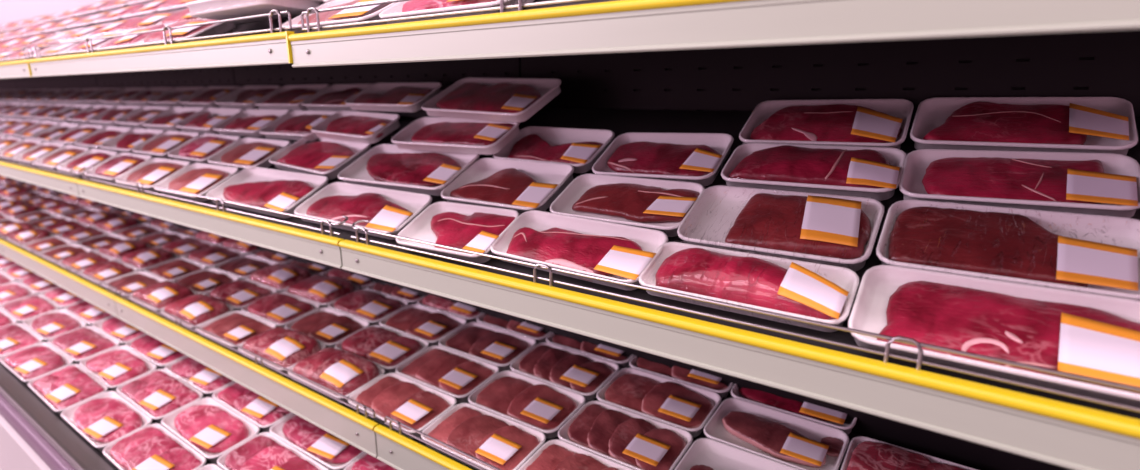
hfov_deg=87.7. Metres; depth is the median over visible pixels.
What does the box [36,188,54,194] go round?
pack
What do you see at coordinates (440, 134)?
pack
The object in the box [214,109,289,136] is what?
pack
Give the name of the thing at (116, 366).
pack
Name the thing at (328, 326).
pack
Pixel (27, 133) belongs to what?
pack
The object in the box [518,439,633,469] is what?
pack
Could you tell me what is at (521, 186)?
pack
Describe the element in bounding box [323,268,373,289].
pack
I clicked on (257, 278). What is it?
tray
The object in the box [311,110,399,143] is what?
pack
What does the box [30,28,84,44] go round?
pack
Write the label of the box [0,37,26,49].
pack
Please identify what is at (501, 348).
pack
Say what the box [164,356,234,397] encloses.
pack
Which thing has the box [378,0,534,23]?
pack
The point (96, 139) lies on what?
pack
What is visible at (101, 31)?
tray
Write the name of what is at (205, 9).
pack
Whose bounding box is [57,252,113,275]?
pack
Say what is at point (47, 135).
pack
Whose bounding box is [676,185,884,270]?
pack
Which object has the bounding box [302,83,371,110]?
pack
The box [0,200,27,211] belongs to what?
pack
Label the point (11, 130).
pack
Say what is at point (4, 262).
pack
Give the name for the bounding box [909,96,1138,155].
pack
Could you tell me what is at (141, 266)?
tray
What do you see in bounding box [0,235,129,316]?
display shelf
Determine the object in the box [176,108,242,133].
pack
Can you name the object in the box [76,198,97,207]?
pack
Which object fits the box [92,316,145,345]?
pack
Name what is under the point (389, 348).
pack
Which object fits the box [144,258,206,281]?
pack
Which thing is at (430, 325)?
pack
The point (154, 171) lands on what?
pack
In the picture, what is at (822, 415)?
pack
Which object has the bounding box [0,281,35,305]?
pack
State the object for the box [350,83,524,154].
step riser
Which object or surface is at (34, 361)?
pack
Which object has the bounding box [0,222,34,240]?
pack
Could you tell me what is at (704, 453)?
pack
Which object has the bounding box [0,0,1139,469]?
refrigerated display case
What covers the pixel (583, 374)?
pack
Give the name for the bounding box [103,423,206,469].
pack
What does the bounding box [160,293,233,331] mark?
pack
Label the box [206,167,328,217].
pack
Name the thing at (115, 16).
pack
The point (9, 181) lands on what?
pack
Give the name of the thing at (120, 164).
pack
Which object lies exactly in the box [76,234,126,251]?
pack
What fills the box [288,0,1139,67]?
display shelf
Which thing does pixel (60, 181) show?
display shelf
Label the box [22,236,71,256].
pack
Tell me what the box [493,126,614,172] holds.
pack
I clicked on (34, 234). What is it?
pack
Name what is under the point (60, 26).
pack
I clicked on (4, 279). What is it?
pack
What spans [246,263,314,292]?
pack
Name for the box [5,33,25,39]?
tray
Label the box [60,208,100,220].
pack
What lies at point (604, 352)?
pack
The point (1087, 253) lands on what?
pack
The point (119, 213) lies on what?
pack
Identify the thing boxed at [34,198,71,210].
pack
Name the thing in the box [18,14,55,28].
pack
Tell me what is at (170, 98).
pack
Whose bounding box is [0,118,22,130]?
pack
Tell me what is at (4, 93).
pack
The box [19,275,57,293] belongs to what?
pack
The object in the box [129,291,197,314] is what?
tray
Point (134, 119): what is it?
pack
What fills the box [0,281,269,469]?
refrigerated case
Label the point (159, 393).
pack
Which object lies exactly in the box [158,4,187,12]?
tray
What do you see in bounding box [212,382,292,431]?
pack
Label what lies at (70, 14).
tray
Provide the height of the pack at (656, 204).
0.070 m
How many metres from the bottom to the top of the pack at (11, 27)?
0.077 m
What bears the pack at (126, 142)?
in the display shelf at (60, 181)
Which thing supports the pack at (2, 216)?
in the display shelf at (1, 253)
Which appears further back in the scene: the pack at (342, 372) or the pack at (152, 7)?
the pack at (152, 7)
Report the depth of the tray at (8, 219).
3.03 m
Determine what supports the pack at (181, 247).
on the display shelf at (97, 295)
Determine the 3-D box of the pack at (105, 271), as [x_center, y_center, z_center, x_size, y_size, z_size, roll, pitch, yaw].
[-1.692,0.138,2.174,0.232,0.047,0.128,9,16,34]
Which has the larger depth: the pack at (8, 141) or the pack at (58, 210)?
the pack at (58, 210)
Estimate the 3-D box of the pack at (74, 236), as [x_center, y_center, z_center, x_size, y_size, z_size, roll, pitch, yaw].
[-2.189,0.003,2.667,0.232,0.048,0.135,9,16,34]
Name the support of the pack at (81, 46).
in the display shelf at (267, 42)
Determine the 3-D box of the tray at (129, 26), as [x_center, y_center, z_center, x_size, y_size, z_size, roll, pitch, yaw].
[-1.147,-0.582,1.641,0.252,0.024,0.127,9,43,34]
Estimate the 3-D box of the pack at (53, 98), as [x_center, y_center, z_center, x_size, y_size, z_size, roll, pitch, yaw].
[-2.548,-0.697,2.971,0.251,0.076,0.118,9,16,35]
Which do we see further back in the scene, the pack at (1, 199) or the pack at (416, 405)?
the pack at (1, 199)
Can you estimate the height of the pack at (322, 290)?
0.064 m
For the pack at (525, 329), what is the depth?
1.51 m
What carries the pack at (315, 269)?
in the display shelf at (342, 421)
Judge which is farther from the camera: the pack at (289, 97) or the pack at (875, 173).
the pack at (289, 97)
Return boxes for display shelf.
[0,47,32,78]
[0,139,119,196]
[0,233,11,254]
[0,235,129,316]
[28,9,294,76]
[75,146,374,268]
[113,290,428,457]
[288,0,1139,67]
[339,108,1139,469]
[374,342,863,469]
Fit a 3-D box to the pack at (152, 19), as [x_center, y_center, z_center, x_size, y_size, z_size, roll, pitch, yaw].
[-1.149,-0.584,1.638,0.253,0.076,0.118,9,16,34]
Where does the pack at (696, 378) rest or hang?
in the display shelf at (395, 449)
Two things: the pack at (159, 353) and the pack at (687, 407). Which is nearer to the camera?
the pack at (687, 407)
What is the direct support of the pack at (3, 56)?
in the display shelf at (20, 68)
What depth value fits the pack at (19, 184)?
3.88 m
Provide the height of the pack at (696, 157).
0.083 m
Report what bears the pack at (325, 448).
in the refrigerated case at (33, 436)
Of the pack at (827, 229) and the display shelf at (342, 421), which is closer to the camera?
the pack at (827, 229)
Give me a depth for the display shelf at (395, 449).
1.12 m
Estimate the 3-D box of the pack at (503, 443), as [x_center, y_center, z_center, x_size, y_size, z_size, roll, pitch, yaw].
[-0.166,0.389,1.128,0.232,0.043,0.128,9,16,33]
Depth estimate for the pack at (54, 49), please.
1.71 m
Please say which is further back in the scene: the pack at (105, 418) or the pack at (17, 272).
the pack at (17, 272)
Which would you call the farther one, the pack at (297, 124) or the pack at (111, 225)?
the pack at (111, 225)
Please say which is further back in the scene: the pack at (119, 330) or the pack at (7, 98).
the pack at (7, 98)
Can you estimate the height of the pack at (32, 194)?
0.044 m
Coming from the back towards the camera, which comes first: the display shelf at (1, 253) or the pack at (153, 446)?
the display shelf at (1, 253)
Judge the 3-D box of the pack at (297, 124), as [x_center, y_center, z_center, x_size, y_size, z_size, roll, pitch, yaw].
[-0.729,-0.299,1.606,0.250,0.076,0.118,9,16,33]
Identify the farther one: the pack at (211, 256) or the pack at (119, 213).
the pack at (119, 213)
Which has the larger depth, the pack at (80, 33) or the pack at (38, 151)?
the pack at (38, 151)
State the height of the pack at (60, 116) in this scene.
0.076 m
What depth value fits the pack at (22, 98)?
3.25 m
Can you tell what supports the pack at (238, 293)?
in the display shelf at (342, 421)
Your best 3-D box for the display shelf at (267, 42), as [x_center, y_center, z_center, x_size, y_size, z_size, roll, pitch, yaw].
[-0.825,-0.556,1.495,1.329,0.297,0.557,9,16,34]
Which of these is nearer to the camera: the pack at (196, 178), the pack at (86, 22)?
the pack at (196, 178)
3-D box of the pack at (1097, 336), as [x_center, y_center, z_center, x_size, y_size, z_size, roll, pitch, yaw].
[0.414,0.090,0.577,0.252,0.072,0.112,9,16,34]
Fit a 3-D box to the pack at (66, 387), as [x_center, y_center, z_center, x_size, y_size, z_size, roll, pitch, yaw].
[-1.412,0.428,1.667,0.284,0.049,0.122,9,16,35]
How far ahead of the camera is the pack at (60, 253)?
2.44 m
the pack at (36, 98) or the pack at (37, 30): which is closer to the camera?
the pack at (37, 30)
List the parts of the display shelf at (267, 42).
price rail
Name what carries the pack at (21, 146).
in the display shelf at (60, 181)
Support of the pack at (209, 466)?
in the refrigerated case at (33, 436)
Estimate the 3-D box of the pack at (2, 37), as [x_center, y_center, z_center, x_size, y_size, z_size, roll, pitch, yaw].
[-2.581,-0.917,2.738,0.253,0.076,0.117,9,16,35]
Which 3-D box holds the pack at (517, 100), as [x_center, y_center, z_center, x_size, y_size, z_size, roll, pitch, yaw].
[-0.172,-0.292,1.264,0.312,0.093,0.141,10,17,37]
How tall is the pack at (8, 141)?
0.076 m
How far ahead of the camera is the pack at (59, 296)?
2.29 m
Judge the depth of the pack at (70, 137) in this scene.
2.29 m
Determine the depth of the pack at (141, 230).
2.62 m
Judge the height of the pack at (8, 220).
0.041 m
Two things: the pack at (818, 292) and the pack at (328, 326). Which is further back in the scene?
the pack at (328, 326)
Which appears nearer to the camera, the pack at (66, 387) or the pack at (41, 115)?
the pack at (66, 387)
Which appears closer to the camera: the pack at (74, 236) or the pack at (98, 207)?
the pack at (74, 236)
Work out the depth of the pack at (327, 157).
1.41 m
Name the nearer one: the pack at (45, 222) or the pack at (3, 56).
the pack at (3, 56)
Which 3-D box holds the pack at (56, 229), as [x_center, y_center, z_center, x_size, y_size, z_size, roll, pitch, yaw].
[-2.380,-0.028,2.798,0.232,0.048,0.135,10,16,35]
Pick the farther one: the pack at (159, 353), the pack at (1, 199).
the pack at (1, 199)
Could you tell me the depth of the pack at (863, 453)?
0.97 m
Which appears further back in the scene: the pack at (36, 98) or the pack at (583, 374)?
the pack at (36, 98)
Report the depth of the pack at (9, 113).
3.06 m
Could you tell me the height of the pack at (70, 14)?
0.075 m
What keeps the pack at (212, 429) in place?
in the refrigerated case at (33, 436)
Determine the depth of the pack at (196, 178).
1.52 m
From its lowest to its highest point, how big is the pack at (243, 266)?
0.042 m
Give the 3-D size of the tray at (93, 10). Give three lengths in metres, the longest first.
0.252 x 0.127 x 0.024 m
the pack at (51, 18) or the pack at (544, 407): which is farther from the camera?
the pack at (51, 18)
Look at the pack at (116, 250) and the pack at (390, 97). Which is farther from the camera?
the pack at (116, 250)
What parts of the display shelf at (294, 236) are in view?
price rail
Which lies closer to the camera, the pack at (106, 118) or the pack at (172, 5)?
the pack at (172, 5)
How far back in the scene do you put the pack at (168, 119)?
2.04 m
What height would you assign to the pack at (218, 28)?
0.076 m
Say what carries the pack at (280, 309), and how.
in the display shelf at (342, 421)
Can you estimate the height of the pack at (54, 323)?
0.040 m
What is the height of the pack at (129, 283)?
0.041 m
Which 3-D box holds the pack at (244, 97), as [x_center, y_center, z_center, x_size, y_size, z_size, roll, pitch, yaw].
[-1.060,-0.455,1.950,0.260,0.076,0.120,10,16,35]
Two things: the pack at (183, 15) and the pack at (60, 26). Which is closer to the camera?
the pack at (183, 15)
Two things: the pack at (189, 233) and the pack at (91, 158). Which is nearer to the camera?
the pack at (91, 158)
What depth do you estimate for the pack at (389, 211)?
1.14 m
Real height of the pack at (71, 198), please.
0.064 m
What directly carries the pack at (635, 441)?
in the display shelf at (395, 449)
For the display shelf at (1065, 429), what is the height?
0.274 m
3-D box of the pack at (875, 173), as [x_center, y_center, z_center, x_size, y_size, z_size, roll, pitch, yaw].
[0.348,-0.097,0.865,0.244,0.069,0.102,9,16,33]
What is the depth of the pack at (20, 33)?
2.54 m
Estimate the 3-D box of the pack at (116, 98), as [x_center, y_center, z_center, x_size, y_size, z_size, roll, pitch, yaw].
[-1.912,-0.593,2.535,0.258,0.077,0.121,10,16,35]
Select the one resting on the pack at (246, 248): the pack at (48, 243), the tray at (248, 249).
the tray at (248, 249)
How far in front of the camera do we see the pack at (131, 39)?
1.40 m
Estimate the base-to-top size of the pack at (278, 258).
0.044 m
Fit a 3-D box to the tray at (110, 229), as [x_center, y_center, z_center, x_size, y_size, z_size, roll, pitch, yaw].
[-2.111,-0.037,2.771,0.231,0.024,0.134,10,24,35]
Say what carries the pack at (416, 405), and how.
in the display shelf at (342, 421)
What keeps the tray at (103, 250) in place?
on the pack at (116, 250)
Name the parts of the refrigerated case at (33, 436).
panel, rail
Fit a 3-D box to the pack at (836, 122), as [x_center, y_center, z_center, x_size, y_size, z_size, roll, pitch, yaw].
[0.405,-0.176,0.950,0.245,0.084,0.130,9,16,32]
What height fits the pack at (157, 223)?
0.048 m
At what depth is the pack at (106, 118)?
2.33 m
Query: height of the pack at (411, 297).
0.046 m
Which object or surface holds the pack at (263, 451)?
in the refrigerated case at (33, 436)
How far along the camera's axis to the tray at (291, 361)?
1.46 m
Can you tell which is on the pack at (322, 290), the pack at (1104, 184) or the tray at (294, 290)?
the tray at (294, 290)
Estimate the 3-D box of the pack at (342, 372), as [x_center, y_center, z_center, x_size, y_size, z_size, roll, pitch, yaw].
[-0.548,0.317,1.387,0.232,0.063,0.128,9,16,34]
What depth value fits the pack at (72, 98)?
2.83 m
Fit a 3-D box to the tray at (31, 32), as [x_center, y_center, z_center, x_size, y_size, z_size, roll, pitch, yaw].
[-2.151,-0.846,2.448,0.252,0.024,0.127,9,43,34]
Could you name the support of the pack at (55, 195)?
in the display shelf at (1, 253)
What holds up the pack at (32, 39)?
in the display shelf at (20, 68)
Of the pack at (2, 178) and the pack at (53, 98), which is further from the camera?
the pack at (2, 178)
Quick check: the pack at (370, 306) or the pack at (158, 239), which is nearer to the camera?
the pack at (370, 306)
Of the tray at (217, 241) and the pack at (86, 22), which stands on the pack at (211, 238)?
the tray at (217, 241)
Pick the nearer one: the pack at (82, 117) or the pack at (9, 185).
the pack at (82, 117)
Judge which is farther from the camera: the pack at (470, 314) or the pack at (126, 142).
the pack at (126, 142)
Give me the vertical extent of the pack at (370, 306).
0.048 m
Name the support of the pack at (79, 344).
in the refrigerated case at (33, 436)
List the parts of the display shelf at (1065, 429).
price rail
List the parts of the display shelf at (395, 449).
price rail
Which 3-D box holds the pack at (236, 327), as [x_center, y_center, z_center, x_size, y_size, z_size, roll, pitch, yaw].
[-0.929,0.265,1.651,0.232,0.043,0.128,9,16,33]
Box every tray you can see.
[0,218,19,221]
[3,25,20,32]
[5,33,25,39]
[23,29,46,36]
[35,16,59,24]
[54,11,81,21]
[75,7,102,16]
[83,28,121,37]
[94,222,140,233]
[96,246,149,260]
[116,22,160,32]
[119,255,177,271]
[122,6,162,18]
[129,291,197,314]
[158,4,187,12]
[160,305,233,331]
[193,235,221,245]
[220,243,253,254]
[238,342,325,374]
[246,273,314,292]
[284,285,358,307]
[288,366,384,403]
[344,453,366,469]
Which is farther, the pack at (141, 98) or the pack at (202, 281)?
the pack at (141, 98)
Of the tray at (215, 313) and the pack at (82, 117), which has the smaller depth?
the tray at (215, 313)
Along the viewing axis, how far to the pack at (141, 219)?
2.81 m
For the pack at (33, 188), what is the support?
in the display shelf at (1, 253)
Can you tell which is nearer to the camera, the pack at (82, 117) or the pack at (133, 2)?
the pack at (133, 2)
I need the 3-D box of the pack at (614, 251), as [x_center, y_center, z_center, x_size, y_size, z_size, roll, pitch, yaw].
[0.006,0.017,0.866,0.271,0.071,0.104,10,16,36]
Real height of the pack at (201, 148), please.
0.076 m
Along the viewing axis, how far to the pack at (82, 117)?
2.48 m
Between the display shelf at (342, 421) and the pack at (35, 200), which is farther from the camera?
the pack at (35, 200)
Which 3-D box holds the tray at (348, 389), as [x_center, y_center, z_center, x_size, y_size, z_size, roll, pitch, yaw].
[-0.547,0.329,1.391,0.231,0.024,0.127,9,24,34]
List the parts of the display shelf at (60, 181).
price rail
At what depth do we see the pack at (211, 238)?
2.41 m
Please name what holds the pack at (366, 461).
in the refrigerated case at (33, 436)
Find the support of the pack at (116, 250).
in the display shelf at (97, 295)
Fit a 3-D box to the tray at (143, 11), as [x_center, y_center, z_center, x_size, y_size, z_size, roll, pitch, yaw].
[-1.296,-0.707,1.861,0.252,0.024,0.127,9,43,34]
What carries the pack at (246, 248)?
in the display shelf at (97, 295)
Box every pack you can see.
[0,21,17,33]
[0,28,24,41]
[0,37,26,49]
[0,45,27,61]
[0,89,19,101]
[0,89,32,101]
[0,102,21,116]
[0,103,37,117]
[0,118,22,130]
[0,119,40,137]
[0,136,22,149]
[0,139,42,161]
[0,176,9,181]
[0,183,18,190]
[0,187,31,197]
[0,198,11,201]
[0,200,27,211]
[0,204,41,217]
[0,213,8,219]
[0,218,19,225]
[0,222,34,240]
[0,255,16,268]
[0,264,37,283]
[0,272,14,284]
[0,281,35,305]
[0,294,58,324]
[0,308,16,327]
[0,323,42,357]
[0,342,72,384]
[3,19,30,32]
[4,40,65,60]
[4,180,18,183]
[5,24,40,39]
[6,228,53,247]
[8,191,44,200]
[11,88,47,102]
[12,32,59,46]
[12,141,65,165]
[12,210,56,221]
[13,103,53,119]
[14,121,59,139]
[16,183,28,186]
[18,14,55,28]
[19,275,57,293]
[21,195,56,204]
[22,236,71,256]
[22,309,86,342]
[23,21,57,36]
[26,88,62,102]
[26,185,41,191]
[27,215,71,228]
[27,364,107,414]
[29,36,96,58]
[29,104,72,120]
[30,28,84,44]
[31,123,79,142]
[34,145,89,171]
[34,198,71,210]
[35,10,70,24]
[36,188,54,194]
[38,244,91,263]
[40,286,83,308]
[41,88,80,103]
[43,15,93,33]
[43,221,88,235]
[45,203,87,215]
[47,104,92,122]
[48,326,119,364]
[49,193,65,198]
[51,124,104,145]
[54,5,93,21]
[54,23,111,41]
[57,88,100,103]
[57,149,118,176]
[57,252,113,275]
[58,226,107,243]
[59,30,131,55]
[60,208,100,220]
[60,391,152,451]
[62,194,81,203]
[64,300,112,327]
[66,11,114,29]
[66,104,114,123]
[75,0,113,16]
[75,126,131,149]
[75,211,119,226]
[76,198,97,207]
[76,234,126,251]
[77,87,122,104]
[78,260,137,286]
[79,345,157,391]
[83,16,139,37]
[84,153,152,183]
[88,105,142,125]
[91,205,115,211]
[92,4,146,24]
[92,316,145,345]
[93,23,167,51]
[94,216,140,233]
[95,239,149,260]
[98,87,146,105]
[100,0,131,12]
[100,128,164,153]
[102,271,165,299]
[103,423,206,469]
[110,210,131,216]
[112,224,163,239]
[114,106,170,127]
[115,158,190,191]
[116,11,178,32]
[116,369,203,423]
[119,247,177,271]
[122,0,169,18]
[122,87,173,105]
[125,334,186,368]
[127,0,153,5]
[128,214,152,223]
[129,280,197,314]
[132,131,199,158]
[135,230,187,247]
[137,18,235,46]
[142,107,205,130]
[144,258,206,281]
[147,219,174,230]
[148,86,204,106]
[154,163,239,201]
[157,8,203,24]
[158,0,197,12]
[158,238,214,257]
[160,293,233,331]
[161,397,259,462]
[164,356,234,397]
[168,133,240,163]
[168,227,196,237]
[172,268,238,294]
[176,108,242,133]
[179,86,239,107]
[183,246,243,267]
[185,0,323,22]
[193,231,226,245]
[195,311,276,350]
[197,464,222,469]
[204,279,276,310]
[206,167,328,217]
[208,137,290,170]
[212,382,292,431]
[213,255,277,279]
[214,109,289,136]
[215,85,280,108]
[216,432,328,469]
[219,239,256,254]
[237,326,325,374]
[241,292,319,327]
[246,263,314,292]
[250,250,291,263]
[255,84,328,109]
[260,110,338,140]
[269,137,370,178]
[270,413,365,469]
[282,0,397,33]
[284,259,329,274]
[284,275,358,307]
[285,307,369,347]
[288,346,385,403]
[294,182,431,239]
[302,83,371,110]
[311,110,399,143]
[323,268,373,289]
[328,289,408,325]
[335,325,429,372]
[338,143,480,195]
[343,453,396,469]
[345,82,441,111]
[348,372,456,438]
[367,283,423,305]
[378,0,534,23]
[379,304,466,346]
[391,116,519,154]
[395,346,499,402]
[396,201,518,263]
[417,295,482,322]
[420,403,545,469]
[421,77,561,122]
[438,322,536,370]
[441,158,573,214]
[468,370,585,438]
[476,313,550,343]
[490,210,668,290]
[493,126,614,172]
[510,343,618,400]
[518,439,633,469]
[546,333,633,368]
[550,174,704,236]
[558,401,692,469]
[591,132,733,186]
[596,368,720,436]
[629,355,732,397]
[639,242,859,331]
[675,438,799,469]
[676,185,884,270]
[704,398,848,469]
[720,141,905,200]
[731,384,856,434]
[739,99,913,148]
[841,436,976,469]
[847,265,1139,406]
[875,199,1139,300]
[899,148,1139,217]
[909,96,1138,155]
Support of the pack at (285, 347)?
in the display shelf at (342, 421)
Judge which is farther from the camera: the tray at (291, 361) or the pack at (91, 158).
the pack at (91, 158)
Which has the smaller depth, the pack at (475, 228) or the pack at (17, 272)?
the pack at (475, 228)
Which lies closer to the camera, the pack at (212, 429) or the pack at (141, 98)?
the pack at (212, 429)
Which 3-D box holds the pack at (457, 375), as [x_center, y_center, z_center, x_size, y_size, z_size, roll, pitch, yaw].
[-0.282,0.315,1.359,0.232,0.044,0.135,9,16,34]
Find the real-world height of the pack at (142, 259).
0.064 m
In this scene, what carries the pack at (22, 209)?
in the display shelf at (1, 253)
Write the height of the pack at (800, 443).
0.042 m
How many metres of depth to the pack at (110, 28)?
1.73 m
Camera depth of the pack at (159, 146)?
1.85 m
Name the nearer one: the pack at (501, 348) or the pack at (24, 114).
the pack at (501, 348)
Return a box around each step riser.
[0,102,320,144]
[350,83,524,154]
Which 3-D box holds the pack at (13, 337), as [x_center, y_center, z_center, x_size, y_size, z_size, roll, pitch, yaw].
[-1.879,0.355,1.988,0.284,0.043,0.122,9,16,34]
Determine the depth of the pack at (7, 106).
3.22 m
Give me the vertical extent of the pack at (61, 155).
0.075 m
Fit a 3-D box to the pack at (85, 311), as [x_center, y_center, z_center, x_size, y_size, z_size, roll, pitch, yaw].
[-1.738,0.275,2.174,0.284,0.049,0.122,9,16,34]
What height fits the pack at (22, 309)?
0.049 m
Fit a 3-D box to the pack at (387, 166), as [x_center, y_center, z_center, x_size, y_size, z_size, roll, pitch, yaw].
[-0.338,-0.139,1.227,0.325,0.083,0.131,9,16,33]
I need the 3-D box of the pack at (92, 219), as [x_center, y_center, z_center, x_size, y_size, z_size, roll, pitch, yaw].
[-2.302,-0.079,2.898,0.232,0.064,0.135,9,16,33]
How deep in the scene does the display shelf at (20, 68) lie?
1.75 m
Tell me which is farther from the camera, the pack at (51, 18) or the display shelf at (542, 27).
the pack at (51, 18)
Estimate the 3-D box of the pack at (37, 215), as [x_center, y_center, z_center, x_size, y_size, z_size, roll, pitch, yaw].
[-2.761,-0.088,3.060,0.232,0.044,0.134,9,16,33]
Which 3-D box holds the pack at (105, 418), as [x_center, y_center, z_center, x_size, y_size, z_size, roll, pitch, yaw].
[-1.179,0.470,1.507,0.284,0.040,0.122,9,16,34]
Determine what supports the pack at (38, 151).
in the display shelf at (60, 181)
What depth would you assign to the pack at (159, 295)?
1.87 m
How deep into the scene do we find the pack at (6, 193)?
3.63 m
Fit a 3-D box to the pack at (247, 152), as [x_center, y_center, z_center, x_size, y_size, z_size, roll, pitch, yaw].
[-0.851,-0.214,1.572,0.256,0.075,0.119,9,16,34]
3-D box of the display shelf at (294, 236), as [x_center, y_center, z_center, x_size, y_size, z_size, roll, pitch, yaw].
[-0.810,-0.208,1.601,1.327,0.274,0.503,9,16,34]
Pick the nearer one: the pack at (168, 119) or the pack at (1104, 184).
the pack at (1104, 184)
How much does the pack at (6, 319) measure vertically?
0.040 m
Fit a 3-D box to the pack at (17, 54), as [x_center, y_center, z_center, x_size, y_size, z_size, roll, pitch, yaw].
[-1.700,-0.581,1.887,0.253,0.076,0.118,9,16,34]
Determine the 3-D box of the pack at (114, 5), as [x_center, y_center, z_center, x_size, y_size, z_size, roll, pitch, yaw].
[-1.660,-0.870,2.224,0.253,0.077,0.118,9,16,34]
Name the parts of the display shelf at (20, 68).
price rail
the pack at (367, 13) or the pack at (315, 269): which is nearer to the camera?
the pack at (367, 13)
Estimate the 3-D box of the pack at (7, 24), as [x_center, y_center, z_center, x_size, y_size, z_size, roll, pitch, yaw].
[-2.943,-1.080,3.104,0.253,0.077,0.117,9,16,34]

